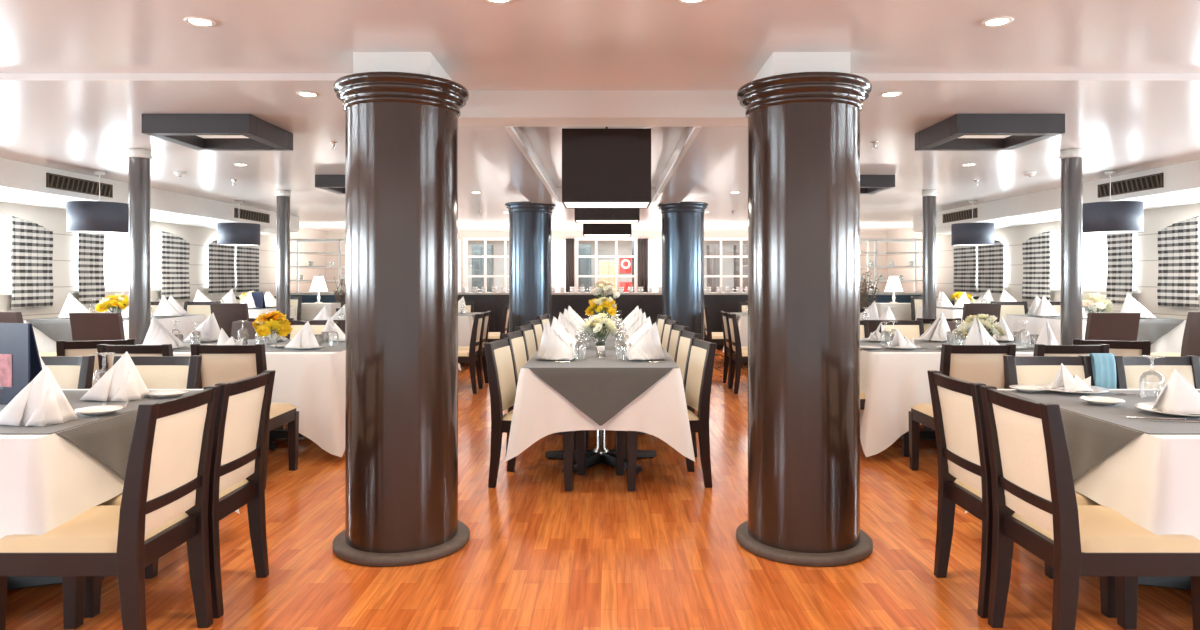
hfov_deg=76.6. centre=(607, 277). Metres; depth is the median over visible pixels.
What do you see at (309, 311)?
base cabinet
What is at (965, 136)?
diffuser
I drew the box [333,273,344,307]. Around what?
dried plant
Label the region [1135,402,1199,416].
dinner plate
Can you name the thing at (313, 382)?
tablecloth
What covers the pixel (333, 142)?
sprinkler
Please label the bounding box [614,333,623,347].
bowl
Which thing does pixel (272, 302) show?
napkin
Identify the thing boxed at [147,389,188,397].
plate
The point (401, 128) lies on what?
round column
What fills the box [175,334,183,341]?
tumbler
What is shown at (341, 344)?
tablecloth
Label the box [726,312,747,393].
dining chair
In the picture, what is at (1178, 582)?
dining table
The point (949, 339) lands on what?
tumbler
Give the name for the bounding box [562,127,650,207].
pendant light
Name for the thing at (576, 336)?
tumbler
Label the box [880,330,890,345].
bowl
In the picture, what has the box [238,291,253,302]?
flower arrangement
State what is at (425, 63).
trim
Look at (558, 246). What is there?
trim
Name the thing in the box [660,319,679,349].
dining chair
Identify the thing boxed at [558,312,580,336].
napkin
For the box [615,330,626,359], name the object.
wine glass
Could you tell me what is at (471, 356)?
dining chair
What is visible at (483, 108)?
ceiling beam
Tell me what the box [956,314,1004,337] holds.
flower arrangement
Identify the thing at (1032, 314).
dinner plate
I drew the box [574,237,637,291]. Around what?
window
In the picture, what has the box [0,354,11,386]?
picture
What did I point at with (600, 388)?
tablecloth
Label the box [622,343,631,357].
tumbler
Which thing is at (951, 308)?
table overlay
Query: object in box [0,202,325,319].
wall
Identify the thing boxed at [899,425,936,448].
dining table
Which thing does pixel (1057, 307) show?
dining chair
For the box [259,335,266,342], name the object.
tumbler
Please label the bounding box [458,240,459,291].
trim
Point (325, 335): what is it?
tumbler
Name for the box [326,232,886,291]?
wall
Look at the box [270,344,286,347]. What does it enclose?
plate
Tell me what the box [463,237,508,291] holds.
window
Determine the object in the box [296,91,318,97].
recessed light
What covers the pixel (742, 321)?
tablecloth
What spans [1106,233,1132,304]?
curtain
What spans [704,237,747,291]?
window
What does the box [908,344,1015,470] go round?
dining chair
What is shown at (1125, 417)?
table knife
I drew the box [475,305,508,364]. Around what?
dining chair
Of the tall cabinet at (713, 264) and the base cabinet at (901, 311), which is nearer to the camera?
the base cabinet at (901, 311)
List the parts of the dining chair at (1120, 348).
leg, rail, backrest, leg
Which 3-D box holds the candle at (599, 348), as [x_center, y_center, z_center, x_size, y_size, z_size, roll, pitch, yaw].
[-0.050,0.518,5.400,0.052,0.068,0.052,0,0,0]
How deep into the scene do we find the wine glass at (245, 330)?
6.48 m
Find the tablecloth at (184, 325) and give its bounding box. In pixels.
[23,315,205,352]
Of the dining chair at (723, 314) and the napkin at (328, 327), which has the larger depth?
the dining chair at (723, 314)
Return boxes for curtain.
[11,216,53,308]
[78,233,104,304]
[161,231,189,299]
[208,239,234,293]
[236,246,258,292]
[566,238,573,291]
[632,241,633,291]
[638,238,647,291]
[954,246,976,292]
[977,239,1003,293]
[1022,231,1050,300]
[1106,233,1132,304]
[1157,216,1199,308]
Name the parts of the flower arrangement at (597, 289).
flower, flower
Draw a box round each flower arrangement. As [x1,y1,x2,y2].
[95,294,127,312]
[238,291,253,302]
[252,311,292,344]
[580,313,621,348]
[585,297,616,339]
[591,280,619,317]
[950,291,974,301]
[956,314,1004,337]
[1083,293,1113,312]
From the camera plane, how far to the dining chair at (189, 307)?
9.77 m
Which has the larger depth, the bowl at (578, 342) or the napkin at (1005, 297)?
the napkin at (1005, 297)
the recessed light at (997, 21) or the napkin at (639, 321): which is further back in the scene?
the napkin at (639, 321)
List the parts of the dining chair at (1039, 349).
leg, backrest, rail, leg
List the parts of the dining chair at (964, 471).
leg, rail, backrest, cross rail, seat frame, leg, seat, leg, leg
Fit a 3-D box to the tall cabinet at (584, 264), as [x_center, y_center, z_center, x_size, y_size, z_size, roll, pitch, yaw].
[-0.730,0.250,19.590,0.600,2.200,0.420,0,0,0]
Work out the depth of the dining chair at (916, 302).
12.37 m
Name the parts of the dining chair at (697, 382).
leg, leg, seat frame, leg, seat, backrest, rail, leg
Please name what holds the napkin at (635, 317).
on the dinner plate
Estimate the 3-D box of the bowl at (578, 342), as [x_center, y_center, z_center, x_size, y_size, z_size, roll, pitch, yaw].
[-0.190,0.494,5.200,0.080,0.130,0.080,0,0,0]
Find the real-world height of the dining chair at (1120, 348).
0.930 m
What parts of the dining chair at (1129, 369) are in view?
leg, rail, backrest, leg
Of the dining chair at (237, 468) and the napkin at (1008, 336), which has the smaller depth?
the dining chair at (237, 468)
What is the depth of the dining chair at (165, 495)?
2.62 m
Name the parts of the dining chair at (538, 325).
rail, backrest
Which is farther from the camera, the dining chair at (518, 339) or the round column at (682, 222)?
the round column at (682, 222)
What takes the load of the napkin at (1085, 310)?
on the dinner plate
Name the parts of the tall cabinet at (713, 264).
door, door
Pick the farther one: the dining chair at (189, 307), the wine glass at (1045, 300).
the dining chair at (189, 307)
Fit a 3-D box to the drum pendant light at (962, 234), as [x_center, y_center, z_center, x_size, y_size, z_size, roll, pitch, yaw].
[4.990,-0.754,10.400,0.530,0.608,0.530,0,0,0]
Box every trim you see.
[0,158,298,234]
[353,52,452,80]
[458,127,556,203]
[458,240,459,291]
[505,127,558,201]
[552,240,565,291]
[556,187,654,203]
[648,240,661,291]
[652,127,701,201]
[654,127,747,203]
[753,52,849,80]
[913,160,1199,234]
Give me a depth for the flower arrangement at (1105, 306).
8.49 m
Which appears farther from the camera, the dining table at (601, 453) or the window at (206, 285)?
the window at (206, 285)
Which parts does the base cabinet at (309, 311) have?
door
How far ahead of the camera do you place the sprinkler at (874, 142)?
5.89 m
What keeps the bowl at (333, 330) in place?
on the wine glass at (329, 322)
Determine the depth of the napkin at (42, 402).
2.90 m
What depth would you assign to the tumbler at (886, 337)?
6.46 m
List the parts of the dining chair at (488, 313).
seat, leg, backrest, leg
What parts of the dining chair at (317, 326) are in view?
backrest, rail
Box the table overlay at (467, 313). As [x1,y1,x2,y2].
[458,312,480,317]
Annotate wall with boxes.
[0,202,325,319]
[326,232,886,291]
[468,241,747,291]
[887,203,1199,319]
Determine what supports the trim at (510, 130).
attached to the trim at (495, 144)
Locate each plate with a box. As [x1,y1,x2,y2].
[74,405,122,415]
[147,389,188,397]
[152,315,171,316]
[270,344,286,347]
[288,345,323,349]
[860,346,881,349]
[862,338,884,341]
[885,345,920,349]
[995,340,1013,341]
[1009,385,1048,391]
[1016,346,1027,349]
[1032,314,1058,316]
[1035,383,1109,393]
[1079,396,1124,404]
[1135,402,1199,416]
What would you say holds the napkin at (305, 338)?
on the dinner plate at (319, 345)
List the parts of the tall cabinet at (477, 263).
door, door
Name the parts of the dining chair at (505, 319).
seat, leg, backrest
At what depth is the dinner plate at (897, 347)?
5.90 m
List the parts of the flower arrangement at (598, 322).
flower, flower, flower, flower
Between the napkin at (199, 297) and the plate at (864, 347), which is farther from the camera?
the napkin at (199, 297)
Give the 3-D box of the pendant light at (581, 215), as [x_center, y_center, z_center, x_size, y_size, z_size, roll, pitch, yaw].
[-0.010,-0.853,7.950,0.660,0.535,0.500,0,0,0]
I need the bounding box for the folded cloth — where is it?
[1089,353,1115,388]
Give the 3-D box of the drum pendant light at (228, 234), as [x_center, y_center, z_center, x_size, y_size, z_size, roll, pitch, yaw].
[-5.050,-0.754,10.400,0.530,0.608,0.530,0,0,0]
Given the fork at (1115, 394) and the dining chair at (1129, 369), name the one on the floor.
the dining chair at (1129, 369)
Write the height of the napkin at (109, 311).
0.273 m
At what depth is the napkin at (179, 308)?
8.93 m
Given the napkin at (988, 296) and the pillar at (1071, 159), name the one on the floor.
the pillar at (1071, 159)
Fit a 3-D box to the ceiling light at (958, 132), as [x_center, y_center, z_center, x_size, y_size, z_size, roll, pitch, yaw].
[2.600,-0.998,5.240,0.700,0.125,0.680,0,0,0]
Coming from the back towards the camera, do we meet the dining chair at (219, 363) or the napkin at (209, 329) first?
the napkin at (209, 329)
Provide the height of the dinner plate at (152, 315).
0.019 m
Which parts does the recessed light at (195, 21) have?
bulb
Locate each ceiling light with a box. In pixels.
[141,114,292,150]
[315,175,344,193]
[860,175,894,193]
[915,114,1064,150]
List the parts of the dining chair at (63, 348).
leg, backrest, rail, leg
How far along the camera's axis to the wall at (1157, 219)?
11.74 m
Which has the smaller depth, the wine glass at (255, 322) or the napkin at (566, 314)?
the wine glass at (255, 322)
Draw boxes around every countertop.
[290,292,344,294]
[458,292,747,294]
[458,292,747,348]
[861,292,921,294]
[861,292,921,308]
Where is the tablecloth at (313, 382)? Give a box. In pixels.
[173,350,344,456]
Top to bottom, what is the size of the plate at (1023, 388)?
0.019 m
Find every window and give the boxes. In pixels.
[0,215,11,294]
[70,230,161,292]
[203,237,235,288]
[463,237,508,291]
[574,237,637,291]
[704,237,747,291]
[976,237,1008,288]
[1050,230,1139,292]
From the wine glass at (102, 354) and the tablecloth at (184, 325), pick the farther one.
the tablecloth at (184, 325)
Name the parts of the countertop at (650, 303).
door, door, door, door, door, door, door, door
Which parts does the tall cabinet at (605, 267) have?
door, door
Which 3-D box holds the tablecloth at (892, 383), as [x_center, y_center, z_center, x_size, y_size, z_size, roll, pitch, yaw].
[2.829,0.937,6.301,1.894,0.744,1.513,0,0,0]
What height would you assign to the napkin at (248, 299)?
0.233 m
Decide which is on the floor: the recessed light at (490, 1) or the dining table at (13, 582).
the dining table at (13, 582)
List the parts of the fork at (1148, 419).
handle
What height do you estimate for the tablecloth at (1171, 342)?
0.604 m
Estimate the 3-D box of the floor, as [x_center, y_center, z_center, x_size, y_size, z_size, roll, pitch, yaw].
[-0.030,1.400,8.600,13.040,0.100,23.600,0,0,0]
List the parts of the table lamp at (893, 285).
lamp shade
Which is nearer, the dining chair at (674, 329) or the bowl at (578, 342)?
the bowl at (578, 342)
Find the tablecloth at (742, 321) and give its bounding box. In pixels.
[723,313,747,351]
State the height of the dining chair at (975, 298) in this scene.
0.930 m
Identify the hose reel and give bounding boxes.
[620,258,631,272]
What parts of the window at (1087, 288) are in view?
sill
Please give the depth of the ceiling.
4.03 m
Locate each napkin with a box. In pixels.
[0,365,78,426]
[39,355,44,368]
[58,293,91,317]
[80,351,151,401]
[100,292,125,312]
[122,307,127,317]
[143,317,185,348]
[154,296,180,315]
[168,295,187,314]
[184,313,219,340]
[194,289,211,301]
[217,328,243,344]
[220,288,237,302]
[241,292,255,307]
[264,292,275,306]
[285,322,318,347]
[313,306,329,319]
[323,317,344,340]
[331,305,344,319]
[458,297,466,312]
[536,322,574,359]
[551,317,577,344]
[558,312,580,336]
[563,309,581,329]
[568,306,585,323]
[621,306,638,324]
[622,309,641,329]
[623,312,646,336]
[625,316,651,345]
[626,322,664,359]
[860,301,878,319]
[866,323,884,341]
[879,306,895,319]
[890,328,915,347]
[918,312,949,341]
[936,291,952,306]
[953,292,969,307]
[964,317,998,344]
[974,288,992,302]
[992,317,1012,341]
[999,289,1016,301]
[1028,295,1040,313]
[1034,296,1058,314]
[1036,321,1057,344]
[1051,363,1093,391]
[1083,292,1102,313]
[1120,293,1155,317]
[1152,369,1199,413]
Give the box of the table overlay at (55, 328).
[24,314,203,341]
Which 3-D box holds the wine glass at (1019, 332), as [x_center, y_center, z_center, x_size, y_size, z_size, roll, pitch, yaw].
[3.416,0.461,6.260,0.080,0.198,0.080,0,0,36]
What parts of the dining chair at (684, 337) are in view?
leg, backrest, rail, leg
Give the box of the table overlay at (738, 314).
[730,312,747,319]
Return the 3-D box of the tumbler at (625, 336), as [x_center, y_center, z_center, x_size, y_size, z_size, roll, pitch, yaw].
[0.130,0.507,6.100,0.070,0.096,0.070,0,0,0]
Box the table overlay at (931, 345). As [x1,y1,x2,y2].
[860,339,1033,351]
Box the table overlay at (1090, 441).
[1000,390,1199,480]
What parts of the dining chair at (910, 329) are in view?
leg, rail, backrest, leg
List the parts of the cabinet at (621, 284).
door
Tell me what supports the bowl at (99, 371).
on the wine glass at (102, 354)
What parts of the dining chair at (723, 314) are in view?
leg, backrest, leg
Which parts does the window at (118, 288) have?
sill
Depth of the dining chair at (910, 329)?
7.58 m
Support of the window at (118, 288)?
in the wall at (53, 219)
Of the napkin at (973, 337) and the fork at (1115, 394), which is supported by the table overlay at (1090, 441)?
the fork at (1115, 394)
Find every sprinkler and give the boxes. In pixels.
[330,141,337,148]
[871,141,878,148]
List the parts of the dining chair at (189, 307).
leg, backrest, rail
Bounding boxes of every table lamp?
[309,276,327,302]
[884,276,902,302]
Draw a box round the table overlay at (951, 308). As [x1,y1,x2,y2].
[919,306,1029,310]
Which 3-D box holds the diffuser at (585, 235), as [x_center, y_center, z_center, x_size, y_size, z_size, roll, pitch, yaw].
[-0.010,-0.590,10.400,0.626,0.010,0.476,0,0,0]
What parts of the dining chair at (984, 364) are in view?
leg, seat, seat frame, leg, backrest, rail, leg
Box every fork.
[1115,394,1157,396]
[1148,419,1199,421]
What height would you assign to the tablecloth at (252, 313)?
0.604 m
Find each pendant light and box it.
[66,171,127,233]
[217,200,259,245]
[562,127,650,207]
[574,208,639,223]
[583,224,631,236]
[951,200,993,245]
[1083,171,1143,233]
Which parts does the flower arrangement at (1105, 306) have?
flower, flower, flower, flower, flower, flower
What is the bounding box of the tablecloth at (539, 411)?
[505,346,694,461]
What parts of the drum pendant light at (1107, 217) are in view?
lamp shade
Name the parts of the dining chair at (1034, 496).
leg, rail, backrest, cross rail, leg, seat frame, seat, leg, leg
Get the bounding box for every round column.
[333,72,469,566]
[505,201,555,331]
[657,201,708,339]
[736,72,872,566]
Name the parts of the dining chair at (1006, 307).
rail, backrest, leg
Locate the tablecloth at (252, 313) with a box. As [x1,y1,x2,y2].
[248,307,296,319]
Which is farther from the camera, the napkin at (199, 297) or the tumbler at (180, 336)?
the napkin at (199, 297)
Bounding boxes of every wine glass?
[92,352,114,386]
[157,300,164,316]
[190,322,200,343]
[237,320,247,340]
[255,322,265,343]
[328,322,338,345]
[574,330,585,359]
[579,324,588,348]
[614,324,623,347]
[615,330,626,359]
[880,322,890,345]
[951,320,961,343]
[953,322,963,344]
[1017,322,1027,345]
[1019,321,1028,344]
[1043,300,1050,317]
[1139,355,1164,397]
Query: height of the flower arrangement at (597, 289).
0.536 m
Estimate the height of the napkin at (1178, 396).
0.178 m
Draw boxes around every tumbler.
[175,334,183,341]
[192,332,200,342]
[239,334,248,344]
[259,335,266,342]
[314,334,321,344]
[321,332,329,342]
[570,343,579,357]
[575,335,583,346]
[620,335,628,346]
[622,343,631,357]
[884,332,892,342]
[946,331,951,342]
[1013,332,1021,342]
[1030,334,1038,344]
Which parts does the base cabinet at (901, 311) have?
door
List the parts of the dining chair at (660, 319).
backrest, rail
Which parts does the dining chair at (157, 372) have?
leg, rail, backrest, leg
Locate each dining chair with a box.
[0,312,56,355]
[0,386,220,629]
[40,355,94,388]
[56,339,135,382]
[69,313,124,340]
[84,370,274,617]
[97,344,172,377]
[113,355,201,388]
[151,302,159,313]
[183,301,220,318]
[190,344,298,488]
[210,303,248,337]
[231,322,258,338]
[249,318,293,337]
[274,296,301,319]
[285,320,326,338]
[333,320,341,328]
[341,320,344,333]
[458,311,490,387]
[458,312,484,393]
[465,302,473,311]
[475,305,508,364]
[484,338,585,490]
[502,330,588,456]
[515,324,538,358]
[526,319,543,348]
[536,314,550,327]
[586,311,621,324]
[615,330,700,456]
[615,338,716,490]
[656,314,670,340]
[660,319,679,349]
[666,324,688,359]
[704,306,742,367]
[720,311,747,387]
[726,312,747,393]
[739,302,747,311]
[860,320,868,338]
[860,391,908,456]
[868,320,876,335]
[877,320,923,338]
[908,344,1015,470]
[910,296,937,319]
[917,318,960,332]
[927,370,1116,617]
[931,322,968,338]
[950,296,978,305]
[962,303,1000,336]
[980,386,1199,629]
[990,301,1027,319]
[1003,355,1094,388]
[1033,344,1109,355]
[1050,302,1060,313]
[1072,339,1150,355]
[1085,313,1140,340]
[1114,355,1199,388]
[1150,312,1199,359]
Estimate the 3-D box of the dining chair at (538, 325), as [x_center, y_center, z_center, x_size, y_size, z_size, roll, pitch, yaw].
[-0.477,0.885,7.546,0.591,0.930,0.452,0,0,10]
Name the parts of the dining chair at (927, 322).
backrest, rail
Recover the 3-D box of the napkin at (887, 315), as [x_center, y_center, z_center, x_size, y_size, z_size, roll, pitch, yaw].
[3.301,0.440,9.020,0.263,0.223,0.178,0,0,-4]
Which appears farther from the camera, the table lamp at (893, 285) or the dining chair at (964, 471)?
the table lamp at (893, 285)
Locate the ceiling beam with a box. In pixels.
[458,90,747,126]
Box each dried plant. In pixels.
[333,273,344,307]
[860,270,881,308]
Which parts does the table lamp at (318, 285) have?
lamp shade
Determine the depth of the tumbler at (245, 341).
6.16 m
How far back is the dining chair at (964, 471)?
3.19 m
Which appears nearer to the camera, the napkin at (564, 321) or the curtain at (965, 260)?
the napkin at (564, 321)
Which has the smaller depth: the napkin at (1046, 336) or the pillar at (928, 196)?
the napkin at (1046, 336)
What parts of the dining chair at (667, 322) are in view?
leg, backrest, rail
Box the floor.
[5,349,1192,629]
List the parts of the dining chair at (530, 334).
rail, backrest, leg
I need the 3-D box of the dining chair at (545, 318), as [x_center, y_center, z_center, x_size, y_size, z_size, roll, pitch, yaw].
[-0.477,0.885,8.566,0.591,0.930,0.452,0,0,10]
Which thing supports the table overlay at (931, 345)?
on the tablecloth at (892, 383)
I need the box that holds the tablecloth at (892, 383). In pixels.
[860,350,1033,456]
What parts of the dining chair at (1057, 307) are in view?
backrest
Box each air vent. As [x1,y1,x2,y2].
[46,173,112,197]
[234,208,269,222]
[943,208,977,222]
[1098,173,1163,197]
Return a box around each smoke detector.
[174,171,185,176]
[1024,171,1035,176]
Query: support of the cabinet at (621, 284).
on the floor
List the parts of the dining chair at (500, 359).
leg, rail, backrest, seat, leg, seat frame, leg, leg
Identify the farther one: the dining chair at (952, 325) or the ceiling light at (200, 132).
the dining chair at (952, 325)
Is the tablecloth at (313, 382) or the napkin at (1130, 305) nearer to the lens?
the tablecloth at (313, 382)
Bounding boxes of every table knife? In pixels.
[1104,392,1147,395]
[1125,417,1185,419]
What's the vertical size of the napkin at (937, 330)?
0.250 m
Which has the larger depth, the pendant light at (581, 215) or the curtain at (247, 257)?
the curtain at (247, 257)
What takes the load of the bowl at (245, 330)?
on the wine glass at (245, 330)
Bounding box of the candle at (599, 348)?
[597,346,604,350]
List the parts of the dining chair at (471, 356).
seat, seat frame, leg, backrest, leg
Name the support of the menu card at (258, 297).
on the table overlay
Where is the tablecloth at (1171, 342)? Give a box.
[1005,315,1185,352]
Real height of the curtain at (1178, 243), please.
0.992 m
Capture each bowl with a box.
[92,368,108,386]
[190,330,200,343]
[237,328,247,340]
[255,332,265,343]
[328,330,338,345]
[574,341,585,359]
[579,333,588,348]
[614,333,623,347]
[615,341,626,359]
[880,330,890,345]
[951,329,961,343]
[953,330,963,344]
[1017,330,1027,345]
[1019,329,1028,344]
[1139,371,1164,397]
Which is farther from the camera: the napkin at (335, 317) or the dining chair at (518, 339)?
the napkin at (335, 317)
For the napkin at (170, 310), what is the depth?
8.56 m
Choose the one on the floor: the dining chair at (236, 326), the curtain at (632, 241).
the dining chair at (236, 326)
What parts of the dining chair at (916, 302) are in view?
leg, backrest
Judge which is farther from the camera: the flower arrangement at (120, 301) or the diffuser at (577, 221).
the flower arrangement at (120, 301)
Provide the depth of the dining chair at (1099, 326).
6.98 m
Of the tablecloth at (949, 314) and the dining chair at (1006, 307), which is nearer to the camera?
the dining chair at (1006, 307)
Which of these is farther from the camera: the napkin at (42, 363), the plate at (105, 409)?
the napkin at (42, 363)
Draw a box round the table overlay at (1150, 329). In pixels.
[1007,314,1185,343]
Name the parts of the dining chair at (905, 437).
seat frame, seat, leg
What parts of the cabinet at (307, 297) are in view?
door, door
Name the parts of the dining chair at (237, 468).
leg, leg, seat, leg, seat frame, cross rail, backrest, rail, leg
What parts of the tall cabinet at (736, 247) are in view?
door, door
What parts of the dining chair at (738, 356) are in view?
leg, backrest, leg, seat frame, seat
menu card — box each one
[0,323,41,404]
[252,292,265,308]
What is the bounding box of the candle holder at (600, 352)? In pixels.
[596,346,605,356]
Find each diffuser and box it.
[68,231,125,233]
[196,135,247,137]
[564,202,648,207]
[576,220,637,222]
[585,235,629,235]
[959,135,1011,137]
[1085,231,1141,233]
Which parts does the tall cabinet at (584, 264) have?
door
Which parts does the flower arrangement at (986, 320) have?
flower, flower, flower, flower, flower, flower, flower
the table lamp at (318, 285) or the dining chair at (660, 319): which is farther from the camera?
the table lamp at (318, 285)
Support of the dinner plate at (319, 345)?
on the tablecloth at (341, 344)
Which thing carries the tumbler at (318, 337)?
on the tablecloth at (341, 344)
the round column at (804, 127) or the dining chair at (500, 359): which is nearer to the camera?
the round column at (804, 127)
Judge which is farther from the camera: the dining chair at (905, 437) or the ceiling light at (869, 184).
the ceiling light at (869, 184)
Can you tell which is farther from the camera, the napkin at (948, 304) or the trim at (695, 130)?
the napkin at (948, 304)
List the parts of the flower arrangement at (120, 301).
flower, flower, flower, flower, flower, flower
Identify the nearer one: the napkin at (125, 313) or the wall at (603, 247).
the napkin at (125, 313)
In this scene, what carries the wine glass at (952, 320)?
on the table overlay at (931, 345)
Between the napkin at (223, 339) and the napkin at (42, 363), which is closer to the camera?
the napkin at (42, 363)
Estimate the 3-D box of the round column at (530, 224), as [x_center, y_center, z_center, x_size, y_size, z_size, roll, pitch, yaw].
[-1.005,0.195,9.850,0.661,2.310,0.661,0,0,7]
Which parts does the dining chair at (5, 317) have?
backrest, seat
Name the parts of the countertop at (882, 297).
door, door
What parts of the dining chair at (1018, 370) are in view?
leg, rail, backrest, leg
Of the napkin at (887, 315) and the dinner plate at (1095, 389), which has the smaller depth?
the dinner plate at (1095, 389)
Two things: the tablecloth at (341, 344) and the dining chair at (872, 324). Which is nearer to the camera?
the tablecloth at (341, 344)
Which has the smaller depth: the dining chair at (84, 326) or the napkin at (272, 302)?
the dining chair at (84, 326)
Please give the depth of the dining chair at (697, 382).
4.89 m
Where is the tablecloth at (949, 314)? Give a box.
[915,307,962,321]
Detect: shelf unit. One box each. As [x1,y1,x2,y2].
[290,239,344,291]
[860,239,921,292]
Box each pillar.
[126,148,152,343]
[275,190,291,318]
[921,190,937,318]
[1059,148,1084,344]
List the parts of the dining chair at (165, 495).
leg, leg, seat, seat frame, leg, cross rail, backrest, rail, leg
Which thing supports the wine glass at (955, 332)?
on the table overlay at (931, 345)
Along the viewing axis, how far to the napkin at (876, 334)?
6.66 m
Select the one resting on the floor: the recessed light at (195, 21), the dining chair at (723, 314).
the dining chair at (723, 314)
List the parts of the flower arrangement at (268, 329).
flower, flower, flower, flower, flower, flower, flower, flower, flower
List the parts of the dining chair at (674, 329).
leg, backrest, rail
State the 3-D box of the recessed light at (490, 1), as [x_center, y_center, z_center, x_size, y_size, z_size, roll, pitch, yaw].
[-0.430,-1.097,2.980,0.124,0.007,0.124,0,0,0]
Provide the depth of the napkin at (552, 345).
5.14 m
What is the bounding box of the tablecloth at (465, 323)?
[458,316,473,345]
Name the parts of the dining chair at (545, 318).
rail, backrest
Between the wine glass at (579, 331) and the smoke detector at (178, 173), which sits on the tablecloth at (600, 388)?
the wine glass at (579, 331)
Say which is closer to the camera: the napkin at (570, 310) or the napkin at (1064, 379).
the napkin at (1064, 379)
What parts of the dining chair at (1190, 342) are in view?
seat, backrest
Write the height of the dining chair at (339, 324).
0.910 m
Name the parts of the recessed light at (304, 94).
bulb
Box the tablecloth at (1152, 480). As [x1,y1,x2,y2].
[965,389,1199,539]
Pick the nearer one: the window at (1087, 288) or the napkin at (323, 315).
the napkin at (323, 315)
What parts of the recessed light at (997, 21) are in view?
bulb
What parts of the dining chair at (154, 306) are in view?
backrest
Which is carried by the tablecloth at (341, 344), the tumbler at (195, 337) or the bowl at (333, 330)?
the tumbler at (195, 337)
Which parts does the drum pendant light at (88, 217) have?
lamp shade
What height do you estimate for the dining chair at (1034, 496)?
0.930 m
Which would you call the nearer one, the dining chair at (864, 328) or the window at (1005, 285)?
the dining chair at (864, 328)
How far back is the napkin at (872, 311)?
9.60 m
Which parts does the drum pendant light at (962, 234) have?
lamp shade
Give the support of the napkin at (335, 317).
on the dinner plate
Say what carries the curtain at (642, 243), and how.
attached to the window at (576, 239)
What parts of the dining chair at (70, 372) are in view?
rail, backrest, leg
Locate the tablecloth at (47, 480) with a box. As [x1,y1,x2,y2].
[0,389,239,538]
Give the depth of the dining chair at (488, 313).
9.62 m
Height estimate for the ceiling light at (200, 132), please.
0.125 m
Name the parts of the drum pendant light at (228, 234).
lamp shade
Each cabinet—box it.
[290,292,344,305]
[301,303,340,319]
[472,245,493,291]
[578,245,590,291]
[599,261,618,291]
[619,282,631,291]
[707,245,719,291]
[734,245,747,291]
[876,303,911,319]
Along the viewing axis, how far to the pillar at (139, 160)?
6.22 m
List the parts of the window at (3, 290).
sill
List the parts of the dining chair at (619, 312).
backrest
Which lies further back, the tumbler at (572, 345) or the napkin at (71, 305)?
the napkin at (71, 305)
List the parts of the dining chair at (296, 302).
backrest, leg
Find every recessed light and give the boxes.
[184,17,215,26]
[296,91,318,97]
[485,0,512,3]
[678,0,705,3]
[880,91,901,97]
[981,17,1013,26]
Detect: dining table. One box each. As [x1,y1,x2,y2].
[7,576,104,589]
[269,426,304,449]
[545,430,655,473]
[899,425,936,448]
[1098,576,1190,589]
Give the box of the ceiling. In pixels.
[0,0,1199,231]
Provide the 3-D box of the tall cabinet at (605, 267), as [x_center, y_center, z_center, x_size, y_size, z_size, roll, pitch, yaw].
[0.020,0.460,19.590,0.500,1.780,0.420,0,0,0]
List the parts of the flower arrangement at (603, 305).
flower, flower, flower, flower, flower, flower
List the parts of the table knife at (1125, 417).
blade, handle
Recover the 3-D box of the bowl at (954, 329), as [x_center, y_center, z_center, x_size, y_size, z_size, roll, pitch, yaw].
[2.954,0.494,6.440,0.080,0.130,0.080,0,0,12]
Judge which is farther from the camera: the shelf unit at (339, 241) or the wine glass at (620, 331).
the shelf unit at (339, 241)
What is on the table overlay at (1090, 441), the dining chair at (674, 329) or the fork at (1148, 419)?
the fork at (1148, 419)
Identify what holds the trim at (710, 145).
attached to the ceiling
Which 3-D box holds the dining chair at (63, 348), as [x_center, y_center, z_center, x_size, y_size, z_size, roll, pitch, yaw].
[-3.567,0.885,5.415,0.452,0.930,0.591,0,0,-20]
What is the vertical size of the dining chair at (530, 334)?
0.930 m
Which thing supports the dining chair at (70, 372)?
on the floor
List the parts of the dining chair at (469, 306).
backrest, leg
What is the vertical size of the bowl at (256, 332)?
0.130 m
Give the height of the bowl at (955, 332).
0.130 m
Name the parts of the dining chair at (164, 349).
leg, rail, backrest, leg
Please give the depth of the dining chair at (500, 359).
4.89 m
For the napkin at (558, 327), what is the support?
on the dinner plate
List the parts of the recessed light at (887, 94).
bulb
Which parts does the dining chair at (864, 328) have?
backrest, leg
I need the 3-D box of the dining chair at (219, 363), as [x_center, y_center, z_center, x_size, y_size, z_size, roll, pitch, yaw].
[-2.410,0.885,5.083,0.452,0.930,0.590,0,0,0]
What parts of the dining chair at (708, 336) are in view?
backrest, leg, seat frame, seat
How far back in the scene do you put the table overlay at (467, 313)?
11.68 m
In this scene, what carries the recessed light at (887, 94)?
in the ceiling
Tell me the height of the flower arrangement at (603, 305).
0.388 m
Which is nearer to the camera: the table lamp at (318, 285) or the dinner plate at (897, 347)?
the dinner plate at (897, 347)
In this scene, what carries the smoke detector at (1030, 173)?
attached to the ceiling
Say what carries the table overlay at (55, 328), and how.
on the tablecloth at (184, 325)
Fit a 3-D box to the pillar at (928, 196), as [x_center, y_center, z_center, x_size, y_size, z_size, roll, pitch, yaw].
[3.890,0.146,9.200,0.184,2.408,0.184,0,0,0]
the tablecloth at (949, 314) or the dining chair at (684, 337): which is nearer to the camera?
the dining chair at (684, 337)
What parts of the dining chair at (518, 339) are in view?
leg, rail, backrest, leg, leg, leg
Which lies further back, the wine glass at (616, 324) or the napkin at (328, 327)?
the napkin at (328, 327)
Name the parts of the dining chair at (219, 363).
leg, rail, backrest, leg, seat frame, seat, leg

